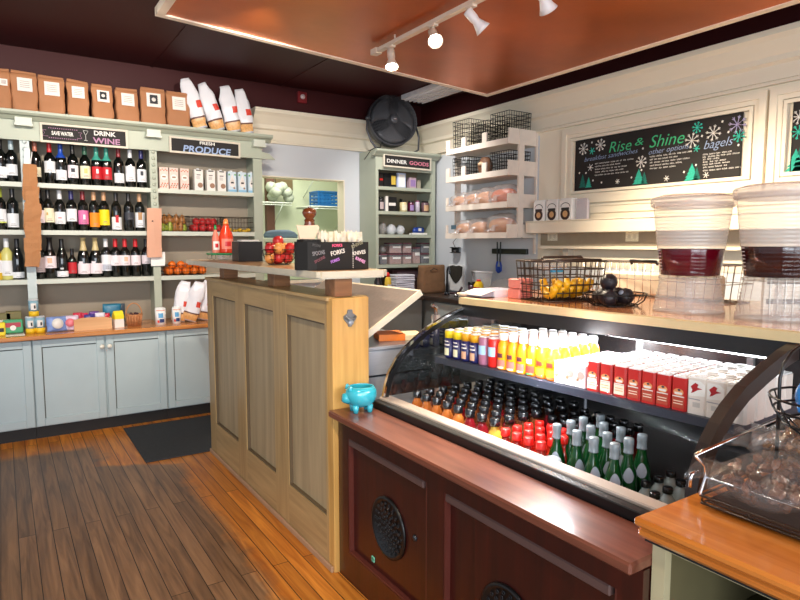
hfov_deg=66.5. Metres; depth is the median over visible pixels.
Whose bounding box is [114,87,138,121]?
coffee bag
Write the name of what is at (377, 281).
bottle
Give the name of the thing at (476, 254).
wall
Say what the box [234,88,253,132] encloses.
bag
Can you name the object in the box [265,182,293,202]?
plastic bag
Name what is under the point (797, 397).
snack bag
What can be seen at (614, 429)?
drink bottle
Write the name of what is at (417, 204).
jar
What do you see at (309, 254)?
box
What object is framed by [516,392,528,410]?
drink bottle
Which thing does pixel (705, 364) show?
carton
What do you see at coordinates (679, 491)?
drink bottle
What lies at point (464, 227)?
bread
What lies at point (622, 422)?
drink bottle
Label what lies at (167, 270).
orange
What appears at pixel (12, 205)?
wine bottle
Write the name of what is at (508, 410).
drink bottle
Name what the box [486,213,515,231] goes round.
bread
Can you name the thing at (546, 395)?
drink bottle
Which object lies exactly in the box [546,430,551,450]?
drink bottle
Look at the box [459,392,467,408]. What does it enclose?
drink bottle
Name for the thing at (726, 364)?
carton
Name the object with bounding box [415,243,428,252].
tub
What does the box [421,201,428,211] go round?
jar
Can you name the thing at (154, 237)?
paper bag
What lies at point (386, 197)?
box
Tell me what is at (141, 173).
wine bottle
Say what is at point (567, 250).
utensil rail
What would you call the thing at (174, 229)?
pear
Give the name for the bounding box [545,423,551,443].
drink bottle
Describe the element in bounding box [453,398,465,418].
drink bottle
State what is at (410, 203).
jar
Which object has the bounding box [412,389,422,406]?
drink bottle
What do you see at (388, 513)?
grille
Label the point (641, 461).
water bottle
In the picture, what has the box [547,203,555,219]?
print
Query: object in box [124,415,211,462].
floor mat
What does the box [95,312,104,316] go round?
snack bag
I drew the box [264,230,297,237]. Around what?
folded cloth
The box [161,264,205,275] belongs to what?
wire basket
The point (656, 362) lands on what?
carton
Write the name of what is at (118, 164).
wine bottle
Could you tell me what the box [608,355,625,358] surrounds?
carton
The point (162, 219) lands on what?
pear
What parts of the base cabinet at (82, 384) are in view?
door, door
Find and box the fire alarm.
[297,91,306,103]
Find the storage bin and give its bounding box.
[471,270,492,272]
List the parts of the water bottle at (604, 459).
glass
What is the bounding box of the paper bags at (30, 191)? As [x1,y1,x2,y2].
[22,148,41,266]
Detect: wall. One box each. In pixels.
[0,44,420,287]
[262,178,337,279]
[421,3,799,300]
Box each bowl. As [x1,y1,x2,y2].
[262,249,293,264]
[583,291,647,306]
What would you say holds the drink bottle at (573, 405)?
on the refrigerated case
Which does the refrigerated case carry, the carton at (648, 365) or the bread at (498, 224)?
the carton at (648, 365)
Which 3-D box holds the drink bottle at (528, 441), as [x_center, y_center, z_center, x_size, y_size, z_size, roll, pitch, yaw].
[0.446,0.577,2.125,0.056,0.205,0.055,-3,6,-33]
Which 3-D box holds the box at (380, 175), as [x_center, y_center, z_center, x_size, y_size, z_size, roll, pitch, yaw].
[-0.214,-1.273,6.466,0.052,0.150,0.061,-3,6,-33]
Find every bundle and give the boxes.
[390,274,414,276]
[390,277,414,278]
[391,279,414,280]
[391,281,414,283]
[391,283,414,285]
[391,285,414,287]
[605,271,725,300]
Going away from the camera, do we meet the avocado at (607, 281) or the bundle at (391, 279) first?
the avocado at (607, 281)
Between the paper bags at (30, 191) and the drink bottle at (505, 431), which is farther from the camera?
the paper bags at (30, 191)
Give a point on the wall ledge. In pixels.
(767, 220)
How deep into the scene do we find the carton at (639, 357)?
2.19 m
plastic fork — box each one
[328,232,332,241]
[340,232,344,241]
[358,232,362,241]
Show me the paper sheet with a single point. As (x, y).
(11, 334)
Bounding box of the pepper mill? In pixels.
[302,206,316,225]
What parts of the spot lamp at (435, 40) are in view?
stem, bulb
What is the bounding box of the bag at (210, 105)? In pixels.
[197,83,224,129]
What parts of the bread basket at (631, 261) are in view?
handle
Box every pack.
[409,233,426,234]
[413,227,423,232]
[508,278,532,288]
[508,288,531,298]
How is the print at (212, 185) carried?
attached to the milk carton at (209, 174)
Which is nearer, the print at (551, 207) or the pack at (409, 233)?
the print at (551, 207)
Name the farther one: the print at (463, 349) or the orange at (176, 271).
the orange at (176, 271)
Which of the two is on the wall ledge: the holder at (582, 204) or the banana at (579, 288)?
the holder at (582, 204)
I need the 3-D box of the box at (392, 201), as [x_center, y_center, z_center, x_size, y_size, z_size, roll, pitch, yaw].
[-0.099,-1.028,6.564,0.117,0.155,0.061,-3,6,-33]
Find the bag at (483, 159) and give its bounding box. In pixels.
[478,157,492,172]
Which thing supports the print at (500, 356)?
attached to the juice bottle at (502, 345)
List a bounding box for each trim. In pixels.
[251,106,420,151]
[262,175,344,283]
[418,21,799,153]
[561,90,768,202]
[589,191,799,212]
[765,83,799,190]
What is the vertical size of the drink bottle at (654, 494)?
0.140 m
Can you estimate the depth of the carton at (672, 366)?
2.03 m
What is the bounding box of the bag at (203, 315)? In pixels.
[197,280,207,319]
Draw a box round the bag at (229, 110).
[219,85,241,131]
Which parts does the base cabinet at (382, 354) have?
lid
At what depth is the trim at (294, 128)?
6.22 m
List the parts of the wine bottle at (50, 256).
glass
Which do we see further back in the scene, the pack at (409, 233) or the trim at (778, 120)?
the pack at (409, 233)
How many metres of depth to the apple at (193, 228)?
5.46 m
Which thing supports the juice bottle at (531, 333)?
on the refrigerated case
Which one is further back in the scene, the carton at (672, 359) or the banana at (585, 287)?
the banana at (585, 287)
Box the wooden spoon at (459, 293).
[457,292,467,295]
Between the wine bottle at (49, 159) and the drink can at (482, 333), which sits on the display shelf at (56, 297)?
the wine bottle at (49, 159)
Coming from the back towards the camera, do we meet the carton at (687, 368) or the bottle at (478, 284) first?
the bottle at (478, 284)
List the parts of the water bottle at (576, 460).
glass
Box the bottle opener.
[343,309,356,326]
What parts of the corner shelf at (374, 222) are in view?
panel, panel, cornice, shelf, frame, shelf, shelf, shelf, panel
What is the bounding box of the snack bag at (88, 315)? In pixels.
[84,314,93,317]
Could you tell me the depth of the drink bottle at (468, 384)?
2.83 m
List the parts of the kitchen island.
rail, panel moulding, rail, rail, panel moulding, rail, shoe moulding, rail, panel moulding, rail, post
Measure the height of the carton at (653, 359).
0.110 m
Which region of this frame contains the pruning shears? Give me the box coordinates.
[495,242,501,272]
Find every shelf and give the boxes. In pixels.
[0,108,274,327]
[263,201,291,222]
[296,206,337,228]
[359,148,440,285]
[435,355,798,434]
[449,143,533,157]
[451,207,531,211]
[452,175,532,184]
[540,246,740,249]
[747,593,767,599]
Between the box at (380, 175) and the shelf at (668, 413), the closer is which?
the shelf at (668, 413)
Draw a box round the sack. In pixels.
[417,265,444,293]
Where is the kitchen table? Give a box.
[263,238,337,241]
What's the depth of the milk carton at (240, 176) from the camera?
5.64 m
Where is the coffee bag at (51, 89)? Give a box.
[37,74,65,113]
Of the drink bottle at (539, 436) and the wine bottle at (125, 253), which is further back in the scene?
the wine bottle at (125, 253)
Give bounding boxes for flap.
[314,280,422,336]
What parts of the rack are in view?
post, post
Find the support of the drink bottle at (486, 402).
on the refrigerated case
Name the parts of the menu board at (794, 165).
thin frame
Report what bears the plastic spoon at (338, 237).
in the box at (309, 254)
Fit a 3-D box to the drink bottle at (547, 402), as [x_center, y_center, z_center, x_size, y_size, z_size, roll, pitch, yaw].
[0.613,0.527,2.531,0.069,0.228,0.067,-3,6,-33]
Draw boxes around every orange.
[165,267,172,274]
[168,261,175,267]
[174,267,181,274]
[177,261,184,267]
[182,267,188,273]
[190,267,197,273]
[198,267,205,273]
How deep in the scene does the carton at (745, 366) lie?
1.99 m
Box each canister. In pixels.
[25,316,35,333]
[28,299,38,316]
[35,315,45,332]
[155,307,165,324]
[172,306,180,323]
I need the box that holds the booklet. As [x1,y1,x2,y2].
[374,330,418,340]
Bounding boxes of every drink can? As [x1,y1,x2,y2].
[444,329,454,357]
[453,330,463,359]
[461,332,471,361]
[470,333,480,363]
[478,335,489,365]
[480,332,490,335]
[488,337,499,367]
[546,455,561,462]
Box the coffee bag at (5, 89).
[0,68,11,108]
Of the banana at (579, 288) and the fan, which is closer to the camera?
the banana at (579, 288)
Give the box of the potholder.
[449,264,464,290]
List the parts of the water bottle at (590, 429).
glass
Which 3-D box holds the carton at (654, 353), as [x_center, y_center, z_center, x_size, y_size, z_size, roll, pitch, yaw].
[0.955,0.249,2.273,0.057,0.110,0.048,-4,7,-37]
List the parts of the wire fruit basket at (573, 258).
handle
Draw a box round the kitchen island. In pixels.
[186,259,386,572]
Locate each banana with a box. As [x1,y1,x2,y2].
[540,279,562,291]
[540,282,558,298]
[551,276,570,292]
[551,284,574,297]
[552,276,577,284]
[552,286,565,298]
[564,275,585,287]
[570,286,581,297]
[574,275,593,290]
[577,286,588,296]
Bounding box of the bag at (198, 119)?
[180,78,207,127]
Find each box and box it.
[0,313,9,321]
[6,311,21,319]
[102,303,120,316]
[294,239,368,270]
[378,172,382,185]
[383,173,389,186]
[385,196,387,210]
[387,269,417,288]
[388,197,396,210]
[390,173,395,186]
[396,173,405,187]
[407,177,415,187]
[416,179,420,187]
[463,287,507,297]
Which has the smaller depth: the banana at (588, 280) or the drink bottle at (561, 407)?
the drink bottle at (561, 407)
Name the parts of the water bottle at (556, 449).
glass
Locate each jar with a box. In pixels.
[378,197,383,210]
[400,201,406,211]
[408,201,413,211]
[415,201,419,211]
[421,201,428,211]
[468,281,474,289]
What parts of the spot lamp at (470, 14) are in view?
stem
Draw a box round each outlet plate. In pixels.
[548,233,557,240]
[625,232,638,240]
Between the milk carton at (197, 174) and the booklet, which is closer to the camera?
the booklet
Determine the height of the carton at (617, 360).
0.110 m
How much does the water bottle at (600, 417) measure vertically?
0.259 m
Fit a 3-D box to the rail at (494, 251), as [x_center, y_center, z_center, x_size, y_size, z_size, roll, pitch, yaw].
[1.050,-0.466,5.851,0.028,0.050,0.482,-3,6,-33]
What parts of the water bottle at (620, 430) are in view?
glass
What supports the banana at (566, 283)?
in the wire fruit basket at (573, 258)
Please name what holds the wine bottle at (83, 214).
on the display shelf at (56, 297)
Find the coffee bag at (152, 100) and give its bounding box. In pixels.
[139,87,165,123]
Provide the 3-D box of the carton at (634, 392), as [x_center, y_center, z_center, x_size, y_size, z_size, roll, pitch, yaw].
[0.786,0.273,2.016,0.057,0.110,0.048,-4,7,-37]
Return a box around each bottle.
[0,140,6,180]
[0,188,6,229]
[0,252,2,279]
[1,238,12,279]
[6,140,18,181]
[6,188,19,229]
[12,239,24,279]
[30,142,41,182]
[36,240,45,278]
[40,190,44,229]
[44,143,55,183]
[44,190,54,229]
[44,237,56,278]
[54,190,66,229]
[55,144,66,183]
[56,239,68,277]
[66,191,77,229]
[67,145,78,184]
[68,249,76,277]
[77,191,88,230]
[77,238,90,277]
[79,146,90,184]
[89,192,99,230]
[90,238,101,276]
[91,147,102,185]
[99,192,109,230]
[101,148,112,185]
[101,239,111,276]
[111,193,121,230]
[111,239,120,276]
[113,149,124,186]
[120,239,130,276]
[123,193,134,230]
[125,150,135,186]
[131,239,140,275]
[135,194,144,230]
[136,150,146,187]
[141,239,151,275]
[212,225,219,252]
[219,219,232,252]
[374,277,381,285]
[384,272,390,286]
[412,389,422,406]
[421,393,432,410]
[426,387,434,406]
[431,396,442,414]
[436,391,444,410]
[439,385,446,399]
[441,400,452,419]
[443,394,454,414]
[449,389,456,403]
[451,383,459,398]
[452,404,464,423]
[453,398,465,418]
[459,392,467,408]
[461,386,469,402]
[463,381,471,396]
[464,401,476,422]
[464,408,476,428]
[469,395,478,412]
[472,390,480,406]
[473,384,481,401]
[474,281,483,287]
[475,380,483,394]
[475,412,488,433]
[476,405,489,426]
[481,399,490,419]
[482,393,491,411]
[484,388,493,406]
[485,383,494,400]
[487,378,495,394]
[488,409,502,430]
[488,417,501,438]
[492,403,503,423]
[494,397,504,415]
[495,391,504,409]
[496,386,505,403]
[497,333,508,369]
[497,381,506,398]
[501,427,510,442]
[502,407,516,426]
[503,400,516,421]
[504,394,516,413]
[504,414,514,441]
[505,389,516,406]
[506,334,518,371]
[508,384,517,401]
[511,425,522,445]
[512,431,521,446]
[516,336,528,373]
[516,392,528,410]
[516,398,529,417]
[516,404,529,423]
[517,387,528,404]
[517,411,527,437]
[522,422,533,440]
[522,429,534,449]
[523,436,533,451]
[526,337,537,376]
[528,332,538,342]
[528,390,539,408]
[528,396,541,414]
[528,402,542,421]
[531,408,541,434]
[533,420,545,439]
[533,433,546,453]
[534,426,544,445]
[535,339,548,378]
[536,440,545,455]
[538,336,548,347]
[541,393,551,412]
[541,399,552,418]
[543,406,553,430]
[545,414,556,436]
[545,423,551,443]
[546,341,560,380]
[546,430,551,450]
[546,437,552,455]
[548,329,556,340]
[548,338,558,349]
[548,423,564,463]
[554,397,564,414]
[556,403,566,422]
[559,339,570,359]
[559,412,567,419]
[560,418,568,427]
[561,427,566,434]
[561,434,568,463]
[565,419,575,464]
[567,429,584,470]
[568,401,578,418]
[569,338,580,357]
[569,410,577,418]
[571,416,578,421]
[578,336,589,355]
[578,416,587,453]
[580,407,588,415]
[582,413,590,419]
[582,424,595,464]
[584,436,601,477]
[588,335,598,354]
[592,411,600,424]
[595,413,604,436]
[598,421,608,458]
[599,431,611,478]
[604,442,623,486]
[605,415,614,430]
[609,421,617,439]
[612,428,615,441]
[616,426,625,465]
[619,419,628,425]
[620,437,637,491]
[624,425,635,459]
[632,423,642,453]
[634,433,650,491]
[638,479,650,496]
[649,490,660,500]
[650,474,663,495]
[659,485,675,503]
[663,469,675,489]
[672,478,685,500]
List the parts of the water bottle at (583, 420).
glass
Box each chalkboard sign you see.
[39,122,127,148]
[169,136,240,158]
[383,154,430,170]
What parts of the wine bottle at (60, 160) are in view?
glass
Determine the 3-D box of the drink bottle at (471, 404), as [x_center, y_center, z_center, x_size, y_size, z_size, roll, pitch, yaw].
[0.294,0.530,2.496,0.069,0.228,0.067,-3,6,-33]
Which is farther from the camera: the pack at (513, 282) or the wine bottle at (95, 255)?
the wine bottle at (95, 255)
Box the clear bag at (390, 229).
[386,224,395,233]
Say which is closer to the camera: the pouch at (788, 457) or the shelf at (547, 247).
the pouch at (788, 457)
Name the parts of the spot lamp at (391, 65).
bulb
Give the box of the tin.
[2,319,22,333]
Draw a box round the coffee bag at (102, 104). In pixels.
[90,83,113,118]
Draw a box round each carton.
[112,311,123,327]
[158,167,168,188]
[168,168,178,188]
[178,168,188,189]
[192,168,202,189]
[205,169,215,190]
[216,170,225,190]
[226,170,236,191]
[236,171,246,191]
[246,172,252,192]
[534,200,547,220]
[546,199,560,219]
[554,359,570,383]
[559,198,576,219]
[565,358,580,360]
[565,361,580,385]
[574,356,589,359]
[575,359,588,362]
[575,363,587,388]
[584,354,597,357]
[587,358,605,391]
[592,353,607,355]
[599,356,615,360]
[600,361,619,394]
[601,351,614,354]
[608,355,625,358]
[612,359,629,363]
[614,363,633,397]
[618,353,634,356]
[621,357,638,361]
[627,361,643,365]
[627,365,647,400]
[629,351,643,355]
[632,355,647,359]
[637,350,651,353]
[637,359,652,363]
[639,363,657,368]
[641,368,662,404]
[642,353,656,357]
[646,357,661,361]
[649,361,666,366]
[650,352,665,355]
[654,366,671,370]
[655,355,670,359]
[656,371,677,407]
[658,359,675,364]
[662,354,679,357]
[663,364,681,368]
[667,358,684,362]
[668,368,686,373]
[671,373,689,411]
[672,362,689,366]
[676,356,692,360]
[678,366,696,371]
[681,360,698,364]
[684,371,699,374]
[687,373,714,415]
[688,364,705,369]
[690,358,707,362]
[694,369,709,372]
[697,362,713,366]
[700,371,724,376]
[702,367,717,369]
[706,360,722,364]
[706,377,733,417]
[710,368,734,373]
[711,365,725,367]
[718,374,742,379]
[719,363,733,365]
[722,366,744,370]
[726,380,754,424]
[729,371,747,376]
[730,364,753,368]
[738,378,765,420]
[739,369,751,372]
[764,379,774,417]
[773,375,783,413]
[783,370,792,410]
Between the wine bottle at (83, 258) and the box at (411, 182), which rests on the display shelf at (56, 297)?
the wine bottle at (83, 258)
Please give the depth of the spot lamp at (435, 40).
3.53 m
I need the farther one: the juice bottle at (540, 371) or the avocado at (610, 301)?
the avocado at (610, 301)
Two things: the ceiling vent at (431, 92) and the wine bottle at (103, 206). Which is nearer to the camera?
the wine bottle at (103, 206)
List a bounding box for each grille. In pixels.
[370,95,416,144]
[371,496,405,560]
[480,582,521,599]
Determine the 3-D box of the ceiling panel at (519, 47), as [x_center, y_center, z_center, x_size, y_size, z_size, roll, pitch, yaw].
[1.448,-1.565,1.701,2.698,0.300,6.700,-3,6,-33]
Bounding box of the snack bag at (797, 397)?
[795,384,799,412]
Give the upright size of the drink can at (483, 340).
0.122 m
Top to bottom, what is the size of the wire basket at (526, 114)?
0.273 m
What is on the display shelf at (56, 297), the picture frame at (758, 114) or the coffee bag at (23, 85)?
the coffee bag at (23, 85)
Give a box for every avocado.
[592,288,603,303]
[598,289,617,305]
[600,274,617,289]
[615,288,634,304]
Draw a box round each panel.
[155,0,799,96]
[540,249,742,272]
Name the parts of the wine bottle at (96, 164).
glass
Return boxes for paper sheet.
[6,332,24,335]
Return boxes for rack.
[445,127,537,253]
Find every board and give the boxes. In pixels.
[274,179,292,189]
[574,112,746,190]
[785,101,799,171]
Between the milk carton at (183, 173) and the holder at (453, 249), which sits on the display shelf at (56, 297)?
the milk carton at (183, 173)
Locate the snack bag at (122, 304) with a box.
[120,303,125,322]
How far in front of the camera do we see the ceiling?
4.81 m
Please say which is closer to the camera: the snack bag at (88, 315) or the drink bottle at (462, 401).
the drink bottle at (462, 401)
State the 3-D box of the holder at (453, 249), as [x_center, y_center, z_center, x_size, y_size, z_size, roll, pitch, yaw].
[0.588,-0.584,6.497,0.120,0.162,0.120,-3,6,-33]
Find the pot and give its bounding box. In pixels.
[341,383,376,413]
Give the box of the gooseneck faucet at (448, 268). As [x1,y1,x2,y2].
[444,266,450,294]
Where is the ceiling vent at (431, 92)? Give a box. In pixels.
[401,84,460,103]
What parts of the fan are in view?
blade, blade, blade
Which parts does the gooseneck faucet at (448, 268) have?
spout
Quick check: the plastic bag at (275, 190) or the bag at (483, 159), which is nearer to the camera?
the bag at (483, 159)
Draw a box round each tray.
[206,253,231,259]
[708,474,799,535]
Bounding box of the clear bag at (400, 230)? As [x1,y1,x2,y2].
[396,225,404,234]
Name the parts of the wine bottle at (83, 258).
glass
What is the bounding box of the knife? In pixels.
[321,230,323,241]
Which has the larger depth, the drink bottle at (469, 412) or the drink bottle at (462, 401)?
the drink bottle at (462, 401)
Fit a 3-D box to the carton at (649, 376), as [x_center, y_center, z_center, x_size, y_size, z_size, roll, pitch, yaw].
[0.817,0.277,1.975,0.057,0.110,0.048,-4,7,-37]
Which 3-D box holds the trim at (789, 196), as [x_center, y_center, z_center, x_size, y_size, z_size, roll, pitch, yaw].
[2.279,-0.649,3.937,0.035,0.070,3.780,-3,6,-33]
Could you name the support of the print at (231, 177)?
attached to the milk carton at (230, 176)
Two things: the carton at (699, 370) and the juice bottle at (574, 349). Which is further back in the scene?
the juice bottle at (574, 349)
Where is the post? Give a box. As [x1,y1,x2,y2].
[264,178,274,243]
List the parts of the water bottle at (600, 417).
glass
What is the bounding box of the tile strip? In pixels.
[541,229,799,245]
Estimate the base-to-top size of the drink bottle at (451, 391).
0.228 m
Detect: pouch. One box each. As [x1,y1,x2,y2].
[721,453,799,513]
[761,431,799,478]
[785,418,799,452]
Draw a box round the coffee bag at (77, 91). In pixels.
[66,78,89,116]
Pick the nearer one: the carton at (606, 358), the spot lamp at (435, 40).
the carton at (606, 358)
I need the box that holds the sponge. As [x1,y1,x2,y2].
[550,268,562,272]
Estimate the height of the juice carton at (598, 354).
0.082 m
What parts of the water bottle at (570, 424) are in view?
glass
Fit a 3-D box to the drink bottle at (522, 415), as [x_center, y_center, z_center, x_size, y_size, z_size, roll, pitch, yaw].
[0.473,0.544,2.353,0.069,0.228,0.067,-3,6,-33]
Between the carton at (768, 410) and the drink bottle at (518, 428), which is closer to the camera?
the carton at (768, 410)
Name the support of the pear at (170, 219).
in the wire basket at (161, 215)
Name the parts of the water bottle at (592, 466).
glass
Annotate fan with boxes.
[364,95,419,159]
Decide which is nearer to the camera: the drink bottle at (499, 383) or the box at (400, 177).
the drink bottle at (499, 383)
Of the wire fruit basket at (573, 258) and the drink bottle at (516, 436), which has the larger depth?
the wire fruit basket at (573, 258)
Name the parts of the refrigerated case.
arc frame, glass, frame, black sill, metal sill, door rail, arc frame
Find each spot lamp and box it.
[385,44,398,71]
[428,23,442,48]
[464,3,489,35]
[539,0,557,15]
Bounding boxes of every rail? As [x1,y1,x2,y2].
[370,0,484,55]
[492,249,527,253]
[540,246,740,255]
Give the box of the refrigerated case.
[329,304,799,599]
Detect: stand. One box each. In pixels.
[760,277,799,308]
[773,344,799,488]
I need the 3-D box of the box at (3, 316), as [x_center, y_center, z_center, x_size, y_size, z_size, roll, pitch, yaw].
[-3.070,0.175,4.720,0.100,0.150,0.061,-3,6,-33]
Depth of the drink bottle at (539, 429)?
2.22 m
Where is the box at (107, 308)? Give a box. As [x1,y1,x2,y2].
[102,303,120,316]
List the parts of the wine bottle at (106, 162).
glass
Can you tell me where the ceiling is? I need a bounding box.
[0,0,464,106]
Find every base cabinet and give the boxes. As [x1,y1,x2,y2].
[0,341,36,443]
[31,331,167,438]
[165,328,210,418]
[369,329,425,403]
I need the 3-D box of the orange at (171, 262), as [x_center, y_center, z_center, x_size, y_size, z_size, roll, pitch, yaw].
[-2.030,-0.315,5.427,0.068,0.070,0.069,-2,6,-22]
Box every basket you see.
[125,303,142,326]
[161,215,189,231]
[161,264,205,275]
[188,216,221,231]
[219,217,252,231]
[453,118,489,147]
[453,156,481,176]
[471,120,509,143]
[490,110,530,140]
[490,149,530,170]
[516,255,606,302]
[585,259,754,304]
[688,413,799,540]
[767,386,799,434]
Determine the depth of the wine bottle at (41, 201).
4.83 m
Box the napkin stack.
[296,225,319,239]
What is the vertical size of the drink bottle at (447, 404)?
0.228 m
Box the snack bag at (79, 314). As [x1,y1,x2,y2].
[73,312,82,318]
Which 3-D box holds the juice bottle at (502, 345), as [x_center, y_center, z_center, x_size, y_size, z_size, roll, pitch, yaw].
[0.425,0.210,2.496,0.053,0.147,0.052,-4,7,-37]
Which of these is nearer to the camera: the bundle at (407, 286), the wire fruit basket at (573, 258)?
the wire fruit basket at (573, 258)
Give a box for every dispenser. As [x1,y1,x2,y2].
[232,240,262,261]
[653,248,724,313]
[734,246,799,320]
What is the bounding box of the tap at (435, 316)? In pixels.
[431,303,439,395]
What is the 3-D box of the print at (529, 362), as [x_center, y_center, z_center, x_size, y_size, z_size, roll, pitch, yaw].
[0.500,0.259,2.364,0.010,0.062,0.042,-4,7,-37]
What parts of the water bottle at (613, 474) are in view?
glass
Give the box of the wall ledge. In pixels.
[525,210,799,233]
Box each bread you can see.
[453,192,468,205]
[456,219,471,232]
[465,193,478,204]
[471,221,489,232]
[474,191,492,203]
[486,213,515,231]
[491,188,516,201]
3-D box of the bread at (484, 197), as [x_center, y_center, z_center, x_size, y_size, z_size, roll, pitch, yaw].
[0.782,-0.964,5.720,0.282,0.191,0.236,-3,6,-33]
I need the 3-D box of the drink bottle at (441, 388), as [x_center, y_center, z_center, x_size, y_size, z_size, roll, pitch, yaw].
[0.196,0.504,2.777,0.069,0.228,0.067,-3,6,-33]
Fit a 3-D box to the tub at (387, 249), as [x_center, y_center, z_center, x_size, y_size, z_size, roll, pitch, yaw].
[-0.079,-0.568,6.657,0.155,0.113,0.124,-3,6,-33]
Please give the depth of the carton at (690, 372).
1.92 m
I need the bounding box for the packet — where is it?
[0,322,5,335]
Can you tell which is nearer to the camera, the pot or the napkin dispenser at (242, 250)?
the pot
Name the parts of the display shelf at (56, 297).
shelf, shelf, shelf, shelf, shelf, shelf, cornice, shelf, shelf, shelf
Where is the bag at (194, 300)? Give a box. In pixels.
[184,281,204,321]
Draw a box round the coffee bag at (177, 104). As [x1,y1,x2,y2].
[165,91,189,126]
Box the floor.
[0,386,460,599]
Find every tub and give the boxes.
[379,254,386,263]
[384,243,401,252]
[387,254,401,263]
[398,253,411,263]
[401,243,411,252]
[408,247,419,263]
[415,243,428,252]
[420,253,428,263]
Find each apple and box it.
[191,224,198,230]
[199,224,206,230]
[207,224,213,230]
[265,242,274,252]
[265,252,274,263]
[272,236,283,243]
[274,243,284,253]
[274,253,284,262]
[283,252,291,262]
[285,242,293,252]
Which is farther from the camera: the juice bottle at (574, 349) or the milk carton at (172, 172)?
the milk carton at (172, 172)
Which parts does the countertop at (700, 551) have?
moulding, rail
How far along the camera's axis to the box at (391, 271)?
6.76 m
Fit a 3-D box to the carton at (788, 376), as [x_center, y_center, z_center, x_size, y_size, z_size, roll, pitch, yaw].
[1.187,0.279,1.913,0.063,0.118,0.060,-4,7,-37]
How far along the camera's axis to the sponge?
2.86 m
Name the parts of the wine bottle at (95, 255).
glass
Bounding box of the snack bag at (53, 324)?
[46,316,66,331]
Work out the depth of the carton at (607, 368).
2.08 m
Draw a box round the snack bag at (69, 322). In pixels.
[65,315,78,329]
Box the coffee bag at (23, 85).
[10,69,38,110]
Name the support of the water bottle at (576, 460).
on the refrigerated case
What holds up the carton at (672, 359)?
on the refrigerated case
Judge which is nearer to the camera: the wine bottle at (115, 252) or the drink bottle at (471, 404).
the drink bottle at (471, 404)
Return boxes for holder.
[450,239,460,252]
[576,198,589,218]
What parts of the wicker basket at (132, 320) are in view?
handle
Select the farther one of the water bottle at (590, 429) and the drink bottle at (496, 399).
the drink bottle at (496, 399)
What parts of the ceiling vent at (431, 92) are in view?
frame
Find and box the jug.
[473,279,483,288]
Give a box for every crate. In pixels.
[73,316,111,330]
[309,191,337,205]
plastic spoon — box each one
[336,233,340,241]
[348,233,351,241]
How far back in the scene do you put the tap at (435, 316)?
4.17 m
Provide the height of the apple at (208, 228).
0.068 m
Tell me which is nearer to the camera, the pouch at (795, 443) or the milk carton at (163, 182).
the pouch at (795, 443)
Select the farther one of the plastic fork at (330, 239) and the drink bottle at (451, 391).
the plastic fork at (330, 239)
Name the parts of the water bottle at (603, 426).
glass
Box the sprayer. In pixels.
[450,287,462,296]
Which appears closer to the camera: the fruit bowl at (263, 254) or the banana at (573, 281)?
the banana at (573, 281)
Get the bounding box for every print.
[27,321,32,326]
[30,303,36,309]
[37,320,42,326]
[156,310,164,322]
[160,169,167,186]
[170,169,177,187]
[173,309,179,321]
[181,170,188,187]
[196,170,202,187]
[208,171,214,187]
[228,174,236,191]
[239,174,246,191]
[248,175,252,192]
[444,341,448,354]
[453,342,457,356]
[461,344,465,358]
[470,345,474,360]
[497,353,504,368]
[506,355,513,370]
[516,357,523,372]
[526,359,533,374]
[535,204,542,220]
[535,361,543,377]
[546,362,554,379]
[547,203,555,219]
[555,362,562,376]
[560,202,569,219]
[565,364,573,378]
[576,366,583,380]
[587,371,596,388]
[600,374,609,392]
[614,377,623,395]
[627,379,637,398]
[642,382,652,401]
[656,385,667,404]
[672,388,683,408]
[688,380,704,407]
[707,383,724,410]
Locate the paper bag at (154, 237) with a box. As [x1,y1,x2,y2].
[147,208,164,265]
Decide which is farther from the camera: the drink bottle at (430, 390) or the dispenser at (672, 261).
the drink bottle at (430, 390)
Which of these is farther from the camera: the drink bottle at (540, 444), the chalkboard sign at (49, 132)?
the chalkboard sign at (49, 132)
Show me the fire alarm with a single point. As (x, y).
(301, 96)
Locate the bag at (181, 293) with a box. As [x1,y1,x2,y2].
[171,281,190,321]
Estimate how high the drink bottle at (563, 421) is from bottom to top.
0.215 m
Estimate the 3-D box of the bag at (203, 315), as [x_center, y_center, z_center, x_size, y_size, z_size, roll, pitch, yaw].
[-1.730,0.002,5.423,0.180,0.363,0.104,-1,5,-13]
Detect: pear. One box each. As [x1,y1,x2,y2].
[161,214,167,223]
[161,222,166,230]
[167,212,172,222]
[167,222,172,230]
[173,214,179,223]
[173,223,177,230]
[178,223,183,230]
[179,215,185,223]
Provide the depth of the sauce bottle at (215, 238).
4.37 m
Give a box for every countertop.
[0,318,207,342]
[381,291,474,391]
[459,289,799,342]
[634,464,799,599]
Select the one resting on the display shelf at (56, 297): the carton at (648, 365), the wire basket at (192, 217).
the wire basket at (192, 217)
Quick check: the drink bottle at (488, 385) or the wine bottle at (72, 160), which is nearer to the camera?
the drink bottle at (488, 385)
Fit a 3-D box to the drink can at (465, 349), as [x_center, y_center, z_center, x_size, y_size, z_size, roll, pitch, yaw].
[0.293,0.205,2.668,0.050,0.125,0.049,-4,7,-37]
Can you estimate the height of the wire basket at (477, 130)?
0.233 m
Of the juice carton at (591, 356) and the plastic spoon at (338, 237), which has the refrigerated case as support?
the juice carton at (591, 356)
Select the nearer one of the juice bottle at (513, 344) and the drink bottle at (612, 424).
the drink bottle at (612, 424)

